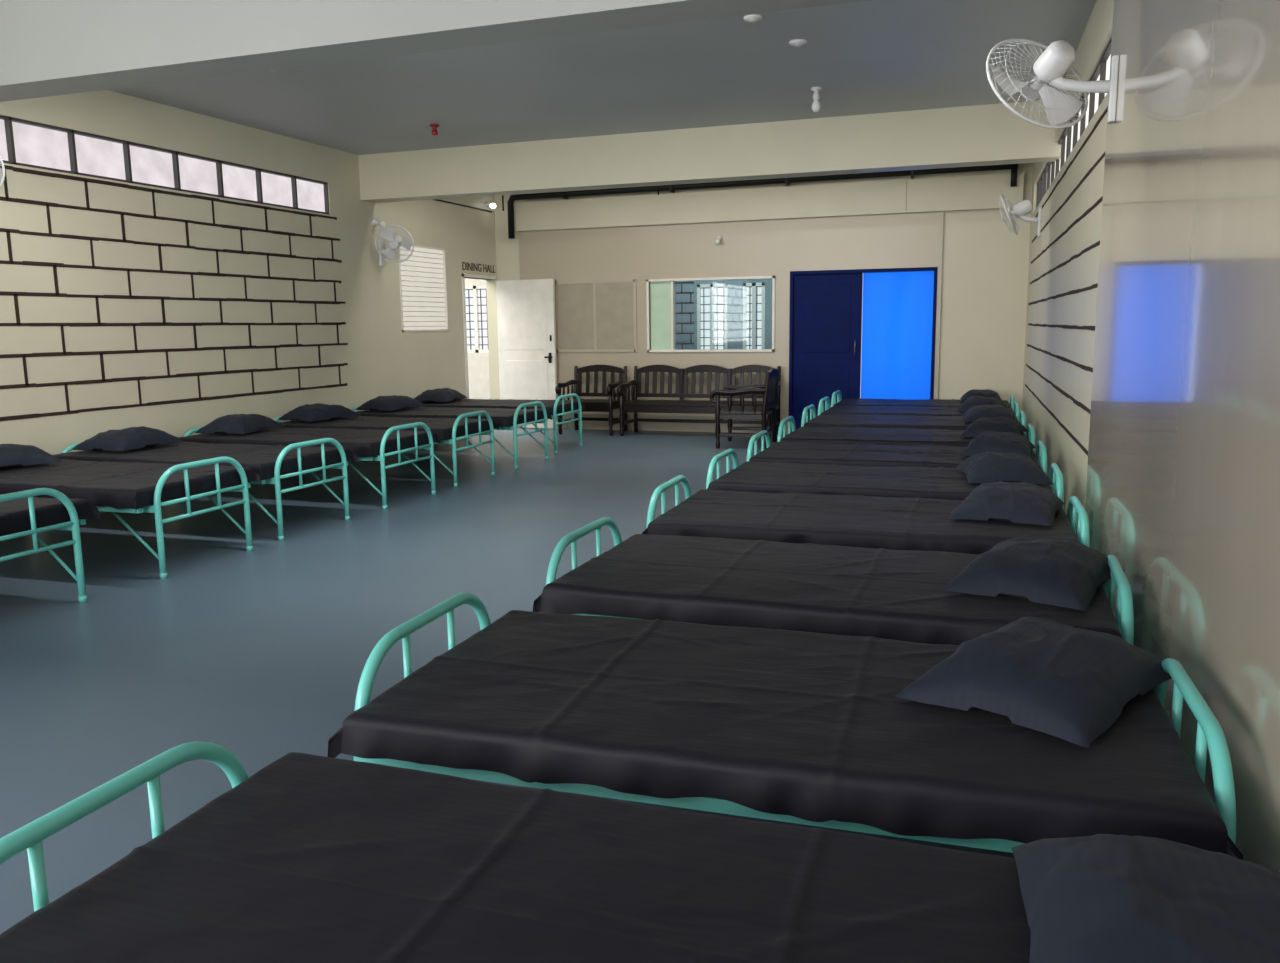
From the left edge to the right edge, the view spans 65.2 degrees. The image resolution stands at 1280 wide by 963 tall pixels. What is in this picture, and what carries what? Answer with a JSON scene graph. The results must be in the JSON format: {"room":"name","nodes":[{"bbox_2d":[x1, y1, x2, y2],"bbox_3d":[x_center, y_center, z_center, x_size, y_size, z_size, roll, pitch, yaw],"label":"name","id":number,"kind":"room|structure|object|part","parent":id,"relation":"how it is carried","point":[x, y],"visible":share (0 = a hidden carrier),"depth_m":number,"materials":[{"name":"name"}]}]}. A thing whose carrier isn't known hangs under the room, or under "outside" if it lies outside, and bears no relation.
{"room":"dormitory","nodes":[
{"label":"dormitory","id":0,"kind":"room"},
{"bbox_2d":[0,90,499,512],"bbox_3d":[-4.692,-1.241,6.843,0.150,3.300,16.020,2,9,19],"label":"wall","id":1,"kind":"structure","parent":0,"point":[382,359],"depth_m":8.88,"materials":[{"name":"beige paint"}]},
{"bbox_2d":[0,156,4,187],"bbox_3d":[-4.447,-2.040,6.554,0.440,0.442,0.344,2,9,19],"label":"wall fan","id":2,"kind":"object","parent":1,"relation":"attached to","point":[1,160],"visible":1,"depth_m":6.62,"materials":[{"name":"plastic"}]},
{"bbox_2d":[0,119,324,211],"bbox_3d":[-4.521,-2.429,7.149,0.010,0.330,7.260,2,9,19],"label":"pane","id":3,"kind":"object","parent":1,"relation":"attached to","point":[38,146],"visible":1,"depth_m":8.32,"materials":[{"name":"glass"}]},
{"bbox_2d":[0,115,329,214],"bbox_3d":[-4.516,-2.429,7.147,0.090,0.330,7.284,2,9,19],"label":"frame","id":4,"kind":"object","parent":1,"relation":"attached to","point":[8,121],"visible":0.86,"depth_m":8.30,"materials":[{"name":"metal"}]},
{"bbox_2d":[0,164,347,420],"bbox_3d":[-5.230,-1.010,5.090,0.004,1.793,12.329,2,9,19],"label":"groove","id":5,"kind":"object","parent":1,"relation":"attached to","point":[85,180],"visible":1,"depth_m":8.39,"materials":[{"name":"paint"}]},
{"bbox_2d":[372,219,385,226],"bbox_3d":[-2.933,-2.904,11.253,0.158,0.099,0.080,2,9,19],"label":"bulb","id":6,"kind":"object","parent":1,"relation":"attached to","point":[375,222],"visible":0.98,"depth_m":11.23,"materials":[{"name":"plastic"}]},
{"bbox_2d":[375,224,413,266],"bbox_3d":[-2.758,-2.664,11.306,0.433,0.444,0.316,-1,9,0],"label":"wall fan","id":7,"kind":"object","parent":1,"relation":"attached to","point":[395,241],"visible":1,"depth_m":11.25,"materials":[{"name":"plastic"}]},
{"bbox_3d":[-2.766,-2.727,11.341,0.143,0.169,0.226,-1,9,-2],"label":"motor","id":8,"kind":"part","parent":7,"relation":"part of","materials":[{"name":"plastic"}]},
{"bbox_2d":[400,246,445,329],"bbox_3d":[-2.683,-2.372,12.328,0.008,1.010,1.050,2,9,19],"label":"blind","id":9,"kind":"object","parent":1,"relation":"attached to","point":[436,306],"visible":0.86,"depth_m":12.34,"materials":[{"name":"plastic"}]},
{"bbox_2d":[400,249,445,326],"bbox_3d":[-2.675,-2.367,12.326,0.008,0.910,1.030,2,9,19],"label":"slats","id":10,"kind":"object","parent":1,"relation":"attached to","point":[400,249],"visible":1,"depth_m":12.32,"materials":[{"name":"white paint"}]},
{"bbox_2d":[398,245,448,331],"bbox_3d":[-2.701,-2.373,12.334,0.110,1.030,1.070,2,9,19],"label":"frame","id":11,"kind":"object","parent":1,"relation":"attached to","point":[443,250],"visible":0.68,"depth_m":12.72,"materials":[{"name":"white paint"}]},
{"bbox_2d":[462,262,494,272],"bbox_3d":[-2.184,-2.908,13.605,0.004,0.105,0.918,2,9,19],"label":"sign","id":12,"kind":"object","parent":1,"relation":"attached to","point":[468,266],"visible":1,"depth_m":13.55,"materials":[{"name":"black paint"}]},
{"bbox_2d":[462,274,496,398],"bbox_3d":[-2.242,-1.762,13.799,0.180,2.120,0.960,2,9,19],"label":"frame","id":13,"kind":"object","parent":1,"relation":"attached to","point":[472,276],"visible":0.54,"depth_m":13.33,"materials":[{"name":"white paint"}]},
{"bbox_2d":[484,202,495,208],"bbox_3d":[-2.046,-3.783,13.694,0.158,0.099,0.080,2,9,19],"label":"bulb","id":14,"kind":"object","parent":1,"relation":"attached to","point":[492,205],"visible":1,"depth_m":13.67,"materials":[{"name":"glass"}]},
{"bbox_2d":[433,191,658,211],"bbox_3d":[-1.357,-3.549,12.173,2.460,0.150,2.750,2,9,19],"label":"conduit","id":15,"kind":"object","parent":1,"relation":"attached to","point":[658,191],"visible":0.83,"depth_m":13.04,"materials":[{"name":"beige plastic"}]},
{"bbox_2d":[465,278,489,398],"bbox_3d":[-3.424,-2.831,16.912,4.200,3.300,0.100,2,9,19],"label":"wall","id":16,"kind":"structure","parent":0,"point":[478,363],"depth_m":16.76,"materials":[{"name":"paint"}]},
{"bbox_2d":[465,290,487,349],"bbox_3d":[-2.711,-2.704,16.693,0.900,1.100,0.005,2,9,19],"label":"pane","id":17,"kind":"object","parent":16,"relation":"attached to","point":[483,292],"visible":0.29,"depth_m":16.70,"materials":[{"name":"white glass"}]},
{"bbox_2d":[465,285,488,352],"bbox_3d":[-2.720,-2.700,16.667,0.900,1.100,0.070,2,9,19],"label":"frame","id":18,"kind":"object","parent":16,"relation":"attached to","point":[475,292],"visible":0.31,"depth_m":16.64,"materials":[{"name":"white paint"}]},
{"bbox_2d":[465,289,488,349],"bbox_3d":[-2.726,-2.698,16.651,0.900,1.100,0.014,2,9,19],"label":"window grille","id":19,"kind":"object","parent":16,"relation":"attached to","point":[468,297],"visible":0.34,"depth_m":16.64,"materials":[{"name":"grey metal"}]},
{"bbox_2d":[0,427,1014,933],"bbox_3d":[-2.267,0.225,8.273,12.700,0.100,20.150,2,9,19],"label":"floor","id":20,"kind":"structure","parent":0,"point":[261,654],"depth_m":5.18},
{"bbox_2d":[0,488,101,602],"bbox_3d":[-4.045,0.339,5.282,2.042,0.643,1.079,2,9,19],"label":"bed","id":21,"kind":"object","parent":20,"relation":"on","point":[22,513],"visible":1,"depth_m":5.17,"materials":[{"name":"teal metal"}]},
{"bbox_3d":[-4.047,0.185,5.258,1.992,0.136,1.079,2,9,19],"label":"mattress","id":22,"kind":"part","parent":21,"relation":"part of","materials":[{"name":"black fabric"}]},
{"bbox_2d":[0,456,260,578],"bbox_3d":[-3.613,0.153,6.440,2.042,0.643,1.062,2,9,18],"label":"bed","id":23,"kind":"object","parent":20,"relation":"on","point":[125,487],"visible":0.91,"depth_m":6.08,"materials":[{"name":"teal fabric"}]},
{"bbox_2d":[0,444,63,467],"bbox_3d":[-4.260,-0.165,6.596,0.478,0.153,0.655,5,10,32],"label":"pillow","id":24,"kind":"object","parent":23,"relation":"on","point":[11,455],"visible":1,"depth_m":6.60,"materials":[{"name":"black fabric"}]},
{"bbox_3d":[-3.615,-0.003,6.416,1.993,0.139,1.062,2,9,18],"label":"mattress","id":25,"kind":"part","parent":23,"relation":"part of","materials":[{"name":"black fabric"}]},
{"bbox_3d":[-3.614,0.153,6.438,2.042,0.643,0.942,2,9,18],"label":"frame","id":26,"kind":"part","parent":23,"relation":"part of","materials":[{"name":"teal metal"}]},
{"bbox_2d":[53,438,357,540],"bbox_3d":[-3.268,-0.013,7.470,2.042,0.643,1.080,2,9,20],"label":"bed","id":27,"kind":"object","parent":20,"relation":"on","point":[273,463],"visible":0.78,"depth_m":7.21,"materials":[{"name":"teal fabric"}]},
{"bbox_2d":[72,426,181,450],"bbox_3d":[-3.915,-0.336,7.653,0.470,0.161,0.645,2,9,15],"label":"pillow","id":28,"kind":"object","parent":27,"relation":"on","point":[132,438],"visible":1,"depth_m":7.46,"materials":[{"name":"black fabric"}]},
{"bbox_3d":[-3.271,-0.168,7.446,1.992,0.134,1.080,2,9,20],"label":"mattress","id":29,"kind":"part","parent":27,"relation":"part of","materials":[{"name":"black fabric"}]},
{"bbox_2d":[178,422,439,509],"bbox_3d":[-2.854,-0.191,8.579,2.042,0.643,1.055,2,9,19],"label":"bed","id":30,"kind":"object","parent":20,"relation":"on","point":[368,444],"visible":0.77,"depth_m":8.29,"materials":[{"name":"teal fabric"}]},
{"bbox_2d":[195,414,284,433],"bbox_3d":[-3.496,-0.512,8.761,0.482,0.155,0.670,1,9,10],"label":"pillow","id":31,"kind":"object","parent":30,"relation":"on","point":[235,423],"visible":1,"depth_m":8.55,"materials":[{"name":"black fabric"}]},
{"bbox_3d":[-2.856,-0.347,8.555,1.991,0.134,1.055,2,9,19],"label":"mattress","id":32,"kind":"part","parent":30,"relation":"part of","materials":[{"name":"black fabric"}]},
{"bbox_2d":[274,411,498,486],"bbox_3d":[-2.495,-0.363,9.649,2.042,0.643,1.064,2,9,19],"label":"bed","id":33,"kind":"object","parent":20,"relation":"on","point":[449,430],"visible":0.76,"depth_m":9.38,"materials":[{"name":"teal fabric"}]},
{"bbox_2d":[278,403,360,421],"bbox_3d":[-3.143,-0.684,9.821,0.476,0.164,0.654,5,10,30],"label":"pillow","id":34,"kind":"object","parent":33,"relation":"on","point":[318,411],"visible":1,"depth_m":9.65,"materials":[{"name":"black fabric"}]},
{"bbox_3d":[-2.497,-0.518,9.625,1.992,0.136,1.064,2,9,19],"label":"mattress","id":35,"kind":"part","parent":33,"relation":"part of","materials":[{"name":"black fabric"}]},
{"bbox_2d":[350,401,551,468],"bbox_3d":[-2.078,-0.543,10.764,2.042,0.643,1.079,2,9,19],"label":"bed","id":36,"kind":"object","parent":20,"relation":"on","point":[506,419],"visible":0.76,"depth_m":10.46,"materials":[{"name":"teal fabric"}]},
{"bbox_2d":[356,395,424,410],"bbox_3d":[-2.721,-0.863,10.932,0.478,0.153,0.655,3,10,25],"label":"pillow","id":37,"kind":"object","parent":36,"relation":"on","point":[380,403],"visible":1,"depth_m":10.75,"materials":[{"name":"black fabric"}]},
{"bbox_3d":[-2.080,-0.697,10.740,1.992,0.136,1.079,2,9,19],"label":"mattress","id":38,"kind":"part","parent":36,"relation":"part of","materials":[{"name":"black fabric"}]},
{"bbox_2d":[413,393,584,453],"bbox_3d":[-1.776,-0.727,11.915,2.042,0.643,1.062,2,9,19],"label":"bed","id":39,"kind":"object","parent":20,"relation":"on","point":[557,407],"visible":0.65,"depth_m":11.64,"materials":[{"name":"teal fabric"}]},
{"bbox_2d":[414,388,466,402],"bbox_3d":[-2.425,-1.049,12.089,0.470,0.161,0.645,1,9,13],"label":"pillow","id":40,"kind":"object","parent":39,"relation":"on","point":[441,394],"visible":0.99,"depth_m":11.87,"materials":[{"name":"black fabric"}]},
{"bbox_3d":[-1.778,-0.882,11.890,1.993,0.139,1.062,2,9,19],"label":"mattress","id":41,"kind":"part","parent":39,"relation":"part of","materials":[{"name":"black fabric"}]},
{"bbox_2d":[0,741,1030,962],"bbox_3d":[-0.032,0.892,1.541,2.042,0.603,1.055,2,9,18],"label":"bed","id":42,"kind":"object","parent":20,"relation":"on","point":[306,858],"visible":0.82,"depth_m":1.70,"materials":[{"name":"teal fabric"}]},
{"bbox_3d":[-0.033,0.892,1.540,2.042,0.603,0.942,2,9,18],"label":"frame","id":43,"kind":"part","parent":42,"relation":"part of","materials":[{"name":"teal metal"}]},
{"bbox_2d":[1012,834,1279,962],"bbox_3d":[0.773,0.645,1.386,0.470,0.161,0.645,2,9,19],"label":"pillow","id":44,"kind":"object","parent":42,"relation":"on","point":[1098,898],"visible":1,"depth_m":1.40,"materials":[{"name":"black fabric"}]},
{"bbox_2d":[555,364,627,435],"bbox_3d":[-0.639,-1.094,13.340,0.787,0.901,0.702,2,9,19],"label":"wooden armchair","id":45,"kind":"object","parent":20,"relation":"on","point":[591,405],"visible":0.83,"depth_m":13.49,"materials":[{"name":"brown wood"}]},
{"bbox_2d":[617,365,780,439],"bbox_3d":[0.758,-1.036,12.854,2.007,0.901,0.702,2,9,19],"label":"wooden bench","id":46,"kind":"object","parent":20,"relation":"on","point":[634,405],"visible":0.72,"depth_m":13.02,"materials":[{"name":"brown wood"}]},
{"bbox_2d":[709,369,779,448],"bbox_3d":[1.238,-0.875,11.781,0.702,0.901,0.807,2,9,16],"label":"wooden armchair","id":47,"kind":"object","parent":20,"relation":"on","point":[769,390],"visible":0.98,"depth_m":11.48,"materials":[{"name":"brown wood"}]},
{"bbox_2d":[327,593,1242,859],"bbox_3d":[0.339,0.709,2.678,2.042,0.603,1.064,2,9,17],"label":"bed","id":48,"kind":"object","parent":20,"relation":"on","point":[799,727],"visible":0.78,"depth_m":2.35,"materials":[{"name":"black fabric"}]},
{"bbox_2d":[894,617,1171,748],"bbox_3d":[1.028,0.462,2.554,0.482,0.155,0.670,8,12,43],"label":"pillow","id":49,"kind":"object","parent":48,"relation":"on","point":[1054,678],"visible":1,"depth_m":2.41,"materials":[{"name":"black fabric"}]},
{"bbox_2d":[533,517,1133,644],"bbox_3d":[0.722,0.521,3.849,2.042,0.603,1.079,2,9,20],"label":"bed","id":50,"kind":"object","parent":20,"relation":"on","point":[883,593],"visible":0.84,"depth_m":3.61,"materials":[{"name":"black fabric"}]},
{"bbox_2d":[941,538,1124,610],"bbox_3d":[1.423,0.295,3.582,0.476,0.164,0.654,6,11,35],"label":"pillow","id":51,"kind":"object","parent":50,"relation":"on","point":[1062,573],"visible":0.98,"depth_m":3.41,"materials":[{"name":"black fabric"}]},
{"bbox_2d":[642,475,1089,553],"bbox_3d":[1.115,0.328,5.052,2.042,0.603,1.062,2,9,18],"label":"bed","id":52,"kind":"object","parent":20,"relation":"on","point":[916,524],"visible":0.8,"depth_m":4.80,"materials":[{"name":"black fabric"}]},
{"bbox_2d":[947,481,1064,525],"bbox_3d":[1.805,0.084,4.900,0.478,0.153,0.655,4,10,28],"label":"pillow","id":53,"kind":"object","parent":52,"relation":"on","point":[1020,503],"visible":1,"depth_m":4.70,"materials":[{"name":"black fabric"}]},
{"bbox_2d":[706,448,1063,507],"bbox_3d":[1.490,0.144,6.201,2.042,0.603,1.080,2,9,18],"label":"bed","id":54,"kind":"object","parent":20,"relation":"on","point":[762,477],"visible":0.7,"depth_m":6.03,"materials":[{"name":"black fabric"}]},
{"bbox_3d":[1.488,0.026,6.182,1.992,0.134,1.080,2,9,18],"label":"mattress","id":55,"kind":"part","parent":54,"relation":"part of","materials":[{"name":"black fabric"}]},
{"bbox_2d":[956,451,1053,484],"bbox_3d":[2.179,-0.096,6.015,0.470,0.161,0.645,1,9,11],"label":"pillow","id":56,"kind":"object","parent":54,"relation":"on","point":[985,467],"visible":0.96,"depth_m":5.78,"materials":[{"name":"black fabric"}]},
{"bbox_2d":[746,430,1046,474],"bbox_3d":[1.860,-0.038,7.331,2.042,0.603,1.055,2,9,18],"label":"bed","id":57,"kind":"object","parent":20,"relation":"on","point":[856,454],"visible":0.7,"depth_m":7.19,"materials":[{"name":"black fabric"}]},
{"bbox_3d":[1.858,-0.157,7.313,1.991,0.134,1.055,2,9,18],"label":"mattress","id":58,"kind":"part","parent":57,"relation":"part of","materials":[{"name":"black fabric"}]},
{"bbox_2d":[960,431,1035,458],"bbox_3d":[2.554,-0.271,7.116,0.482,0.155,0.670,3,10,22],"label":"pillow","id":59,"kind":"object","parent":57,"relation":"on","point":[990,441],"visible":0.8,"depth_m":6.91,"materials":[{"name":"black fabric"}]},
{"bbox_2d":[777,416,1035,452],"bbox_3d":[2.243,-0.226,8.505,2.042,0.603,1.064,2,9,18],"label":"bed","id":60,"kind":"object","parent":20,"relation":"on","point":[835,435],"visible":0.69,"depth_m":8.37,"materials":[{"name":"black fabric"}]},
{"bbox_3d":[2.242,-0.344,8.487,1.992,0.136,1.064,2,9,18],"label":"mattress","id":61,"kind":"part","parent":60,"relation":"part of","materials":[{"name":"black fabric"}]},
{"bbox_2d":[960,417,1027,437],"bbox_3d":[2.925,-0.453,8.243,0.476,0.164,0.654,3,10,25],"label":"pillow","id":62,"kind":"object","parent":60,"relation":"on","point":[995,424],"visible":0.72,"depth_m":8.05,"materials":[{"name":"black fabric"}]},
{"bbox_2d":[801,404,1025,435],"bbox_3d":[2.641,-0.422,9.724,2.042,0.603,1.079,2,9,18],"label":"bed","id":63,"kind":"object","parent":20,"relation":"on","point":[823,420],"visible":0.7,"depth_m":9.58,"materials":[{"name":"black fabric"}]},
{"bbox_3d":[2.640,-0.539,9.706,1.992,0.136,1.079,2,9,18],"label":"mattress","id":64,"kind":"part","parent":63,"relation":"part of","materials":[{"name":"black fabric"}]},
{"bbox_2d":[962,405,1014,421],"bbox_3d":[3.297,-0.650,9.470,0.478,0.153,0.655,2,9,17],"label":"pillow","id":65,"kind":"object","parent":63,"relation":"on","point":[974,413],"visible":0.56,"depth_m":9.25,"materials":[{"name":"black fabric"}]},
{"bbox_2d":[818,396,1019,420],"bbox_3d":[2.991,-0.594,10.796,2.042,0.603,1.062,2,9,18],"label":"bed","id":66,"kind":"object","parent":20,"relation":"on","point":[836,409],"visible":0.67,"depth_m":10.74,"materials":[{"name":"black fabric"}]},
{"bbox_3d":[2.990,-0.712,10.777,1.993,0.139,1.062,2,9,18],"label":"mattress","id":67,"kind":"part","parent":66,"relation":"part of","materials":[{"name":"black fabric"}]},
{"bbox_2d":[958,396,1006,411],"bbox_3d":[3.618,-0.824,10.549,0.470,0.161,0.645,3,10,22],"label":"pillow","id":68,"kind":"object","parent":66,"relation":"on","point":[972,401],"visible":0.59,"depth_m":10.36,"materials":[{"name":"black fabric"}]},
{"bbox_2d":[831,390,1014,411],"bbox_3d":[3.330,-0.760,11.831,2.042,0.603,1.080,2,9,18],"label":"bed","id":69,"kind":"object","parent":20,"relation":"on","point":[847,401],"visible":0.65,"depth_m":11.78,"materials":[{"name":"black fabric"}]},
{"bbox_3d":[3.328,-0.878,11.813,1.992,0.134,1.080,2,9,18],"label":"mattress","id":70,"kind":"part","parent":69,"relation":"part of","materials":[{"name":"black fabric"}]},
{"bbox_2d":[960,389,1001,403],"bbox_3d":[3.949,-0.987,11.581,0.482,0.155,0.670,2,9,17],"label":"pillow","id":71,"kind":"object","parent":69,"relation":"on","point":[974,392],"visible":0.45,"depth_m":11.40,"materials":[{"name":"black fabric"}]},
{"bbox_2d":[554,279,636,351],"bbox_3d":[-0.612,-2.251,13.646,1.200,0.970,0.020,2,9,19],"label":"board","id":72,"kind":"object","parent":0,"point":[591,315],"depth_m":13.63,"materials":[{"name":"laminate"}]},
{"bbox_2d":[108,0,1096,154],"bbox_3d":[-2.312,-3.144,7.747,12.700,0.120,20.150,2,9,19],"label":"ceiling","id":73,"kind":"structure","parent":0,"point":[872,56],"depth_m":7.74,"materials":[{"name":"paint"}]},
{"bbox_2d":[430,124,438,134],"bbox_3d":[-1.926,-3.297,9.383,0.090,0.092,0.090,2,9,19],"label":"holder","id":74,"kind":"object","parent":73,"relation":"attached to","point":[434,126],"visible":1,"depth_m":9.36,"materials":[{"name":"plastic"}]},
{"bbox_2d":[0,0,869,101],"bbox_3d":[-1.210,-2.423,4.987,7.550,0.480,0.300,2,9,19],"label":"beam","id":75,"kind":"structure","parent":73,"relation":"attached to","point":[48,47],"depth_m":5.15,"materials":[{"name":"paint"}]},
{"bbox_2d":[358,100,1060,202],"bbox_3d":[0.527,-3.211,9.879,7.550,0.480,0.280,2,9,19],"label":"beam","id":76,"kind":"structure","parent":73,"relation":"attached to","point":[990,134],"depth_m":9.65,"materials":[{"name":"beige paint"}]},
{"bbox_2d":[744,14,762,22],"bbox_3d":[0.703,-2.868,6.212,0.120,0.030,0.120,2,9,19],"label":"ceiling rose","id":77,"kind":"object","parent":73,"relation":"attached to","point":[752,18],"depth_m":6.18,"materials":[{"name":"white plastic"}]},
{"bbox_2d":[502,164,1017,238],"bbox_3d":[1.237,-3.544,12.659,6.662,0.662,0.130,2,9,19],"label":"drain pipe","id":78,"kind":"object","parent":73,"relation":"attached to","point":[1013,183],"visible":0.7,"depth_m":12.58,"materials":[{"name":"black plastic"}]},
{"bbox_2d":[789,39,806,46],"bbox_3d":[1.069,-2.959,6.765,0.120,0.030,0.120,2,9,19],"label":"ceiling rose","id":79,"kind":"object","parent":73,"relation":"attached to","point":[797,42],"depth_m":6.74,"materials":[{"name":"white plastic"}]},
{"bbox_2d":[811,87,821,112],"bbox_3d":[1.429,-3.094,8.118,0.090,0.190,0.090,2,9,19],"label":"holder","id":80,"kind":"object","parent":73,"relation":"attached to","point":[816,96],"visible":1,"depth_m":8.10,"materials":[{"name":"plastic"}]},
{"bbox_2d":[676,279,771,349],"bbox_3d":[0.950,-2.748,16.017,3.850,3.300,0.100,2,9,19],"label":"wall","id":81,"kind":"structure","parent":0,"point":[734,287],"depth_m":15.83,"materials":[{"name":"paint"}]},
{"bbox_2d":[676,281,693,349],"bbox_3d":[-0.010,-2.724,16.305,1.850,1.612,0.005,2,9,19],"label":"groove","id":82,"kind":"object","parent":81,"relation":"attached to","point":[681,283],"visible":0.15,"depth_m":16.04,"materials":[{"name":"paint"}]},
{"bbox_2d":[697,284,726,348],"bbox_3d":[1.159,-2.589,15.952,0.500,1.100,0.070,2,9,19],"label":"frame","id":83,"kind":"object","parent":81,"relation":"attached to","point":[712,289],"visible":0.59,"depth_m":15.92,"materials":[{"name":"white paint"}]},
{"bbox_2d":[701,287,722,348],"bbox_3d":[1.168,-2.593,15.978,0.500,1.100,0.005,2,9,19],"label":"pane","id":84,"kind":"object","parent":81,"relation":"attached to","point":[706,290],"visible":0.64,"depth_m":15.98,"materials":[{"name":"glass"}]},
{"bbox_2d":[700,287,723,348],"bbox_3d":[1.153,-2.586,15.936,0.500,1.100,0.014,2,9,19],"label":"window grille","id":85,"kind":"object","parent":81,"relation":"attached to","point":[703,296],"visible":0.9,"depth_m":15.93,"materials":[{"name":"metal"}]},
{"bbox_2d":[743,283,764,348],"bbox_3d":[1.796,-2.562,15.730,0.350,1.100,0.070,2,9,19],"label":"frame","id":86,"kind":"object","parent":81,"relation":"attached to","point":[753,285],"visible":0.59,"depth_m":15.70,"materials":[{"name":"white paint"}]},
{"bbox_2d":[746,286,761,348],"bbox_3d":[1.790,-2.560,15.714,0.350,1.100,0.014,2,9,19],"label":"window grille","id":87,"kind":"object","parent":81,"relation":"attached to","point":[749,295],"visible":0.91,"depth_m":15.71,"materials":[{"name":"black metal"}]},
{"bbox_2d":[747,287,761,348],"bbox_3d":[1.805,-2.567,15.756,0.350,1.100,0.005,2,9,19],"label":"pane","id":88,"kind":"object","parent":81,"relation":"attached to","point":[759,289],"visible":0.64,"depth_m":15.75,"materials":[{"name":"glass"}]},
{"bbox_2d":[494,163,1032,410],"bbox_3d":[1.806,-2.272,12.903,8.050,3.300,0.120,2,9,19],"label":"wall","id":89,"kind":"structure","parent":0,"point":[985,264],"depth_m":12.06,"materials":[{"name":"beige paint"}]},
{"bbox_2d":[496,279,557,428],"bbox_3d":[-1.593,-1.771,13.963,0.930,2.050,0.091,4,10,26],"label":"leaf","id":90,"kind":"object","parent":89,"relation":"attached to","point":[526,329],"visible":0.91,"depth_m":13.93,"materials":[{"name":"white paint"}]},
{"bbox_2d":[650,281,670,349],"bbox_3d":[0.289,-2.218,13.391,0.310,0.900,0.010,2,9,19],"label":"pane","id":91,"kind":"object","parent":89,"relation":"attached to","point":[660,292],"visible":1,"depth_m":13.39,"materials":[{"name":"green glass"}]},
{"bbox_2d":[646,276,774,351],"bbox_3d":[0.926,-2.189,13.153,1.730,0.960,0.120,2,9,19],"label":"frame","id":92,"kind":"object","parent":89,"relation":"attached to","point":[673,281],"visible":1,"depth_m":13.22,"materials":[{"name":"white paint"}]},
{"bbox_2d":[715,235,722,243],"bbox_3d":[1.010,-3.111,12.877,0.080,0.125,0.159,2,9,19],"label":"bulb","id":93,"kind":"object","parent":89,"relation":"attached to","point":[719,238],"visible":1,"depth_m":12.85,"materials":[{"name":"plastic"}]},
{"bbox_2d":[519,211,943,433],"bbox_3d":[1.005,-2.006,13.144,5.640,2.720,0.040,2,9,19],"label":"wall","id":94,"kind":"structure","parent":89,"relation":"attached to","point":[775,247],"depth_m":13.09,"materials":[{"name":"beige paint"}]},
{"bbox_2d":[792,273,862,429],"bbox_3d":[2.373,-1.616,12.736,0.860,2.020,0.082,2,9,19],"label":"leaf","id":95,"kind":"object","parent":89,"relation":"attached to","point":[827,308],"visible":0.82,"depth_m":12.70,"materials":[{"name":"blue paint"}]},
{"bbox_2d":[788,267,937,431],"bbox_3d":[2.789,-1.619,12.621,1.800,2.070,0.150,2,9,19],"label":"frame","id":96,"kind":"object","parent":89,"relation":"attached to","point":[935,269],"visible":0.74,"depth_m":12.43,"materials":[{"name":"blue paint"}]},
{"bbox_2d":[861,271,933,399],"bbox_3d":[3.219,-1.609,12.519,0.880,2.030,0.024,2,9,19],"label":"door leaf","id":97,"kind":"object","parent":89,"relation":"attached to","point":[897,312],"visible":0.76,"depth_m":12.49,"materials":[{"name":"blue wood"}]},
{"bbox_2d":[515,173,1023,231],"bbox_3d":[1.386,-3.514,12.721,6.520,0.380,0.125,2,9,19],"label":"beam","id":98,"kind":"structure","parent":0,"point":[967,193],"depth_m":12.55,"materials":[{"name":"beige paint"}]},
{"bbox_2d":[1022,0,1113,535],"bbox_3d":[3.556,-1.601,8.461,0.151,3.300,7.400,2,9,18],"label":"wall","id":99,"kind":"structure","parent":0,"point":[1076,345],"depth_m":6.86,"materials":[{"name":"beige paint"}]},
{"bbox_2d":[999,194,1041,236],"bbox_3d":[3.779,-2.674,10.079,0.419,0.434,0.368,-2,9,-9],"label":"wall fan","id":100,"kind":"object","parent":99,"relation":"attached to","point":[1020,209],"visible":1,"depth_m":9.97,"materials":[{"name":"plastic"}]},
{"bbox_3d":[3.809,-2.728,10.012,0.225,0.172,0.150,2,9,19],"label":"motor","id":101,"kind":"part","parent":100,"relation":"part of","materials":[{"name":"plastic"}]},
{"bbox_2d":[1025,106,1107,455],"bbox_3d":[3.401,-1.514,8.239,0.004,1.870,6.819,2,9,18],"label":"groove","id":102,"kind":"object","parent":99,"relation":"attached to","point":[1087,368],"visible":0.92,"depth_m":6.89,"materials":[{"name":"paint"}]},
{"bbox_2d":[1036,38,1111,207],"bbox_3d":[3.483,-2.687,8.125,0.080,0.330,6.774,2,9,18],"label":"frame","id":103,"kind":"object","parent":99,"relation":"attached to","point":[1050,168],"visible":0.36,"depth_m":7.67,"materials":[{"name":"metal"}]},
{"bbox_2d":[1046,54,1110,185],"bbox_3d":[3.479,-2.687,8.126,0.010,0.330,6.750,2,9,18],"label":"pane","id":104,"kind":"object","parent":99,"relation":"attached to","point":[1109,58],"visible":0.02,"depth_m":6.76,"materials":[{"name":"glass"}]},
{"bbox_2d":[1085,0,1279,870],"bbox_3d":[1.053,-0.397,0.959,0.152,3.300,8.600,2,9,18],"label":"wall","id":105,"kind":"structure","parent":0,"point":[1183,483],"depth_m":2.77,"materials":[{"name":"paint"}]},
{"bbox_2d":[986,39,1118,128],"bbox_3d":[1.923,-1.901,4.760,0.574,0.471,0.365,-1,9,1],"label":"wall fan","id":106,"kind":"object","parent":105,"relation":"attached to","point":[1051,64],"visible":1,"depth_m":4.70,"materials":[{"name":"plastic"}]},
{"bbox_3d":[1.929,-1.955,4.678,0.144,0.180,0.220,-4,9,-20],"label":"motor","id":107,"kind":"part","parent":106,"relation":"part of","materials":[{"name":"plastic"}]}
]}

